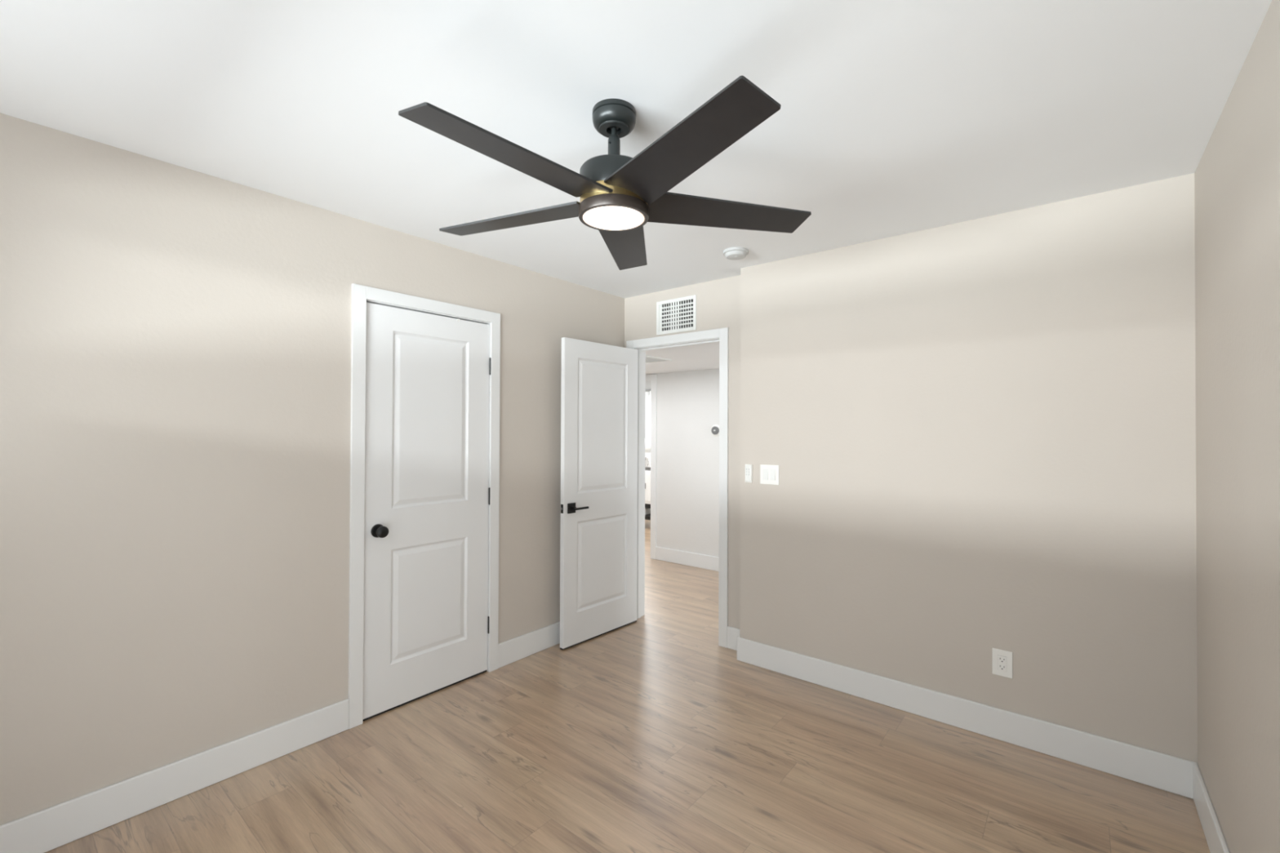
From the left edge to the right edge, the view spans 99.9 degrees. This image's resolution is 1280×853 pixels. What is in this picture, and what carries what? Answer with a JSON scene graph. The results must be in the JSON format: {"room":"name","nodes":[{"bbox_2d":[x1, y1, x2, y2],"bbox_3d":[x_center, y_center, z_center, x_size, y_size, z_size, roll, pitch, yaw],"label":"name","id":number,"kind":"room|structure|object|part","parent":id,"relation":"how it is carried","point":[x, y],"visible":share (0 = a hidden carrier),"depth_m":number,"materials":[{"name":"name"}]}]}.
{"room":"empty bedroom","nodes":[
{"label":"empty bedroom","id":0,"kind":"room"},
{"bbox_2d":[0,112,624,825],"bbox_3d":[-1.258,0.219,2.813,0.120,2.433,3.700,0,-1,39],"label":"wall","id":1,"kind":"structure","parent":0,"point":[175,340],"depth_m":2.08,"materials":[{"name":"beige paint"}]},
{"bbox_2d":[0,698,349,852],"bbox_3d":[-1.879,1.354,1.938,0.014,0.142,1.580,0,-1,39],"label":"baseboard","id":2,"kind":"structure","parent":1,"relation":"attached to","point":[49,828],"depth_m":2.02,"materials":[{"name":"white paint"}]},
{"bbox_2d":[348,283,500,728],"bbox_3d":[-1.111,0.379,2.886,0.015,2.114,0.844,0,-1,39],"label":"trim","id":3,"kind":"structure","parent":1,"relation":"attached to","point":[360,293],"depth_m":2.60,"materials":[{"name":"white paint"}]},
{"bbox_2d":[362,302,490,721],"bbox_3d":[-1.101,0.416,2.886,0.103,2.041,0.725,0,-1,39],"label":"door","id":4,"kind":"structure","parent":1,"relation":"in","point":[426,620],"depth_m":2.86,"materials":[{"name":"white paint"}]},
{"bbox_3d":[-1.274,0.517,2.646,0.068,0.066,0.066,0,-1,39],"label":"knob","id":5,"kind":"part","parent":4,"relation":"part of","materials":[{"name":"black metal"}]},
{"bbox_2d":[497,621,559,668],"bbox_3d":[-0.485,1.375,3.652,0.014,0.142,1.152,0,-1,39],"label":"baseboard","id":6,"kind":"structure","parent":1,"relation":"attached to","point":[511,651],"depth_m":3.37,"materials":[{"name":"white paint"}]},
{"bbox_2d":[44,519,1210,852],"bbox_3d":[0.026,1.496,4.608,9.600,0.080,8.370,0,-1,39],"label":"floor","id":7,"kind":"structure","parent":0,"point":[650,734],"depth_m":2.18,"materials":[{"name":"brown wood"}]},
{"bbox_2d":[644,470,650,519],"bbox_3d":[0.027,1.067,8.129,0.900,0.840,0.416,0,-1,39],"label":"base cabinet","id":8,"kind":"object","parent":7,"relation":"on","point":[647,473],"visible":0.09,"depth_m":7.81,"materials":[{"name":"white paint"}]},
{"bbox_2d":[644,438,650,466],"bbox_3d":[0.034,0.412,8.141,0.340,0.470,0.340,0,-1,39],"label":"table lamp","id":9,"kind":"object","parent":8,"relation":"on","point":[647,441],"visible":0.16,"depth_m":8.02,"materials":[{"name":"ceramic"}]},
{"bbox_3d":[0.035,0.282,8.142,0.340,0.210,0.340,0,-1,39],"label":"lamp shade","id":10,"kind":"part","parent":9,"relation":"part of","materials":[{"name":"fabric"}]},
{"bbox_2d":[644,507,650,514],"bbox_3d":[0.032,1.260,8.119,0.300,0.088,0.200,0,-1,39],"label":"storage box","id":11,"kind":"object","parent":8,"relation":"on","point":[647,511],"visible":0.26,"depth_m":7.98,"materials":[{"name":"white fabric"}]},
{"bbox_2d":[644,466,650,471],"bbox_3d":[0.111,0.623,7.934,0.140,0.045,0.100,0,-1,39],"label":"box","id":12,"kind":"object","parent":8,"relation":"on","point":[648,468],"visible":0.51,"depth_m":7.88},
{"bbox_3d":[0.031,1.332,8.133,0.900,0.050,0.400,0,-1,39],"label":"shelf rail","id":13,"kind":"part","parent":8,"relation":"part of","materials":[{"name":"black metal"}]},
{"bbox_3d":[0.031,1.157,8.134,0.900,0.060,0.400,0,-1,39],"label":"shelf rail","id":14,"kind":"part","parent":8,"relation":"part of","materials":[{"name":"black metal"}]},
{"bbox_3d":[0.079,0.879,7.837,0.430,0.410,0.007,0,-1,39],"label":"cabinet door","id":15,"kind":"part","parent":8,"relation":"part of","materials":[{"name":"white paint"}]},
{"bbox_2d":[0,0,1271,297],"bbox_3d":[-0.062,-1.042,1.778,3.288,0.080,3.820,0,-1,39],"label":"ceiling","id":16,"kind":"structure","parent":0,"point":[895,117],"depth_m":1.64,"materials":[{"name":"white paint"}]},
{"bbox_2d":[398,75,811,270],"bbox_3d":[-0.114,-0.829,1.684,1.292,0.348,1.242,0,-1,39],"label":"ceiling fan","id":17,"kind":"object","parent":16,"relation":"hanging from","point":[619,194],"visible":1,"depth_m":1.60,"materials":[{"name":"black wood"}]},
{"bbox_3d":[-0.321,-0.714,1.423,0.163,0.037,0.578,0,-1,39],"label":"blade","id":18,"kind":"part","parent":17,"relation":"part of","materials":[{"name":"laminate"}]},
{"bbox_3d":[-0.429,-0.711,1.861,0.577,0.037,0.162,0,-1,24],"label":"blade","id":19,"kind":"part","parent":17,"relation":"part of","materials":[{"name":"laminate"}]},
{"bbox_2d":[584,206,643,230],"bbox_3d":[-0.084,-0.660,1.711,0.186,0.012,0.186,0,-1,39],"label":"diffuser","id":20,"kind":"object","parent":17,"relation":"attached to","point":[599,218],"depth_m":1.69,"materials":[{"name":"white glass"}]},
{"bbox_3d":[-0.048,-0.707,2.086,0.162,0.037,0.577,0,-1,6],"label":"blade","id":21,"kind":"part","parent":17,"relation":"part of","materials":[{"name":"laminate"}]},
{"bbox_3d":[0.108,-0.713,1.387,0.162,0.037,0.577,1,-1,-30],"label":"blade","id":22,"kind":"part","parent":17,"relation":"part of","materials":[{"name":"laminate"}]},
{"bbox_3d":[0.284,-0.709,1.794,0.577,0.037,0.162,0,-1,-12],"label":"blade","id":23,"kind":"part","parent":17,"relation":"part of","materials":[{"name":"laminate"}]},
{"bbox_2d":[723,247,748,260],"bbox_3d":[0.541,-0.969,3.037,0.142,0.040,0.142,0,-1,39],"label":"smoke detector","id":24,"kind":"object","parent":16,"relation":"attached to","point":[732,253],"visible":1,"depth_m":3.00,"materials":[{"name":"plastic"}]},
{"bbox_3d":[0.541,-0.981,3.037,0.142,0.016,0.142,0,-1,39],"label":"plate","id":25,"kind":"part","parent":24,"relation":"part of","materials":[{"name":"plastic"}]},
{"bbox_2d":[645,380,650,391],"bbox_3d":[0.245,0.268,7.813,5.300,2.433,2.945,0,-1,39],"label":"wall","id":26,"kind":"structure","parent":0,"point":[647,382],"depth_m":9.68,"materials":[{"name":"paint"}]},
{"bbox_3d":[0.141,-0.650,9.592,1.700,0.027,0.133,0,-1,39],"label":"curtain rod","id":27,"kind":"object","parent":26,"relation":"attached to","visible":0},
{"bbox_2d":[644,391,650,466],"bbox_3d":[0.102,0.424,9.539,1.300,2.090,0.063,0,-1,39],"label":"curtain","id":28,"kind":"object","parent":27,"relation":"hanging from","point":[647,424],"visible":0.07,"depth_m":9.52,"materials":[{"name":"white fabric"}]},
{"bbox_2d":[645,342,719,374],"bbox_3d":[0.123,-0.625,5.132,7.700,0.060,1.625,0,-1,39],"label":"ceiling","id":29,"kind":"structure","parent":0,"point":[706,356],"depth_m":4.74,"materials":[{"name":"white paint"}]},
{"bbox_2d":[645,355,671,363],"bbox_3d":[-0.164,-0.595,4.795,0.660,0.008,0.620,0,-1,39],"label":"ceiling vent","id":30,"kind":"object","parent":29,"relation":"in","point":[649,359],"visible":0.21,"depth_m":4.78,"materials":[{"name":"white metal"}]},
{"bbox_2d":[624,275,740,628],"bbox_3d":[0.329,0.234,3.826,1.063,2.433,0.125,0,-1,39],"label":"wall","id":31,"kind":"structure","parent":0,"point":[717,301],"depth_m":3.54,"materials":[{"name":"beige paint"}]},
{"bbox_2d":[656,294,696,335],"bbox_3d":[0.271,-0.786,3.836,0.342,0.242,0.062,0,-1,39],"label":"air vent","id":32,"kind":"object","parent":31,"relation":"attached to","point":[680,316],"visible":0.96,"depth_m":3.82,"materials":[{"name":"white metal"}]},
{"bbox_2d":[626,327,728,648],"bbox_3d":[0.281,0.400,3.863,0.877,2.100,0.155,0,-1,39],"label":"door frame","id":33,"kind":"structure","parent":31,"relation":"attached to","point":[722,334],"depth_m":3.64,"materials":[{"name":"white paint"}]},
{"bbox_2d":[560,337,638,649],"bbox_3d":[-0.266,0.435,3.751,0.133,2.019,0.732,0,-1,42],"label":"door","id":34,"kind":"structure","parent":33,"relation":"attached to","point":[598,519],"depth_m":3.70,"materials":[{"name":"white paint"}]},
{"bbox_3d":[-0.396,0.534,3.537,0.044,0.022,0.124,0,-1,42],"label":"lever","id":35,"kind":"part","parent":34,"relation":"part of","materials":[{"name":"black metal"}]},
{"bbox_2d":[727,626,739,650],"bbox_3d":[0.627,1.377,3.480,0.141,0.142,0.014,0,-1,39],"label":"baseboard","id":36,"kind":"structure","parent":31,"relation":"attached to","point":[733,633],"depth_m":3.49,"materials":[{"name":"white paint"}]},
{"bbox_2d":[648,368,719,557],"bbox_3d":[0.595,0.251,5.708,7.700,2.433,0.120,0,-1,39],"label":"wall","id":37,"kind":"structure","parent":0,"point":[687,452],"depth_m":5.70,"materials":[{"name":"paint"}]},
{"bbox_2d":[645,373,657,559],"bbox_3d":[-0.222,0.445,6.362,1.132,2.050,0.137,0,-1,39],"label":"trim","id":38,"kind":"structure","parent":37,"relation":"attached to","point":[653,378],"depth_m":5.97,"materials":[{"name":"white paint"}]},
{"bbox_2d":[655,546,719,571],"bbox_3d":[1.816,1.392,4.614,4.230,0.142,0.014,0,-1,39],"label":"baseboard","id":39,"kind":"structure","parent":37,"relation":"attached to","point":[696,560],"depth_m":5.67,"materials":[{"name":"white paint"}]},
{"bbox_2d":[711,424,719,436],"bbox_3d":[0.765,0.040,5.475,0.120,0.120,0.030,0,-1,39],"label":"thermostat","id":40,"kind":"object","parent":37,"relation":"attached to","point":[715,428],"visible":0.91,"depth_m":5.47,"materials":[{"name":"white plastic"}]},
{"bbox_2d":[739,173,1197,763],"bbox_3d":[1.518,0.229,2.778,2.105,2.433,0.250,0,-1,39],"label":"wall","id":41,"kind":"structure","parent":0,"point":[980,433],"depth_m":2.51,"materials":[{"name":"beige paint"}]},
{"bbox_2d":[745,464,752,482],"bbox_3d":[0.664,0.288,3.299,0.048,0.112,0.019,0,-1,39],"label":"remote","id":42,"kind":"object","parent":41,"relation":"attached to","point":[748,468],"visible":1,"depth_m":3.29,"materials":[{"name":"white plastic"}]},
{"bbox_2d":[760,464,778,484],"bbox_3d":[0.773,0.287,3.216,0.120,0.117,0.010,0,-1,39],"label":"light switch","id":43,"kind":"object","parent":41,"relation":"attached to","point":[769,473],"visible":1,"depth_m":3.21,"materials":[{"name":"white plastic"}]},
{"bbox_2d":[737,635,1198,799],"bbox_3d":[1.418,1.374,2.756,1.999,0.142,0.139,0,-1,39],"label":"baseboard","id":44,"kind":"structure","parent":41,"relation":"attached to","point":[1175,775],"depth_m":2.49,"materials":[{"name":"white paint"}]},
{"bbox_2d":[991,648,1012,678],"bbox_3d":[1.669,1.091,2.479,0.078,0.119,0.009,0,-1,39],"label":"power outlet","id":45,"kind":"object","parent":41,"relation":"attached to","point":[1002,660],"visible":1,"depth_m":2.48,"materials":[{"name":"white plastic"}]},
{"bbox_2d":[997,654,1006,671],"bbox_3d":[1.667,1.091,2.477,0.034,0.068,0.004,0,-1,39],"label":"receptacle","id":46,"kind":"object","parent":45,"relation":"attached to","point":[1002,659],"depth_m":2.48,"materials":[{"name":"white plastic"}]},
{"bbox_2d":[1194,0,1279,852],"bbox_3d":[1.121,0.209,0.717,0.120,2.433,3.450,0,-1,39],"label":"wall","id":47,"kind":"structure","parent":0,"point":[1237,175],"depth_m":1.52,"materials":[{"name":"beige paint"}]},
{"bbox_2d":[1193,763,1230,852],"bbox_3d":[1.060,1.355,0.744,0.014,0.142,3.436,0,-1,39],"label":"baseboard","id":48,"kind":"structure","parent":47,"relation":"attached to","point":[1215,840],"depth_m":1.86,"materials":[{"name":"white paint"}]}
]}

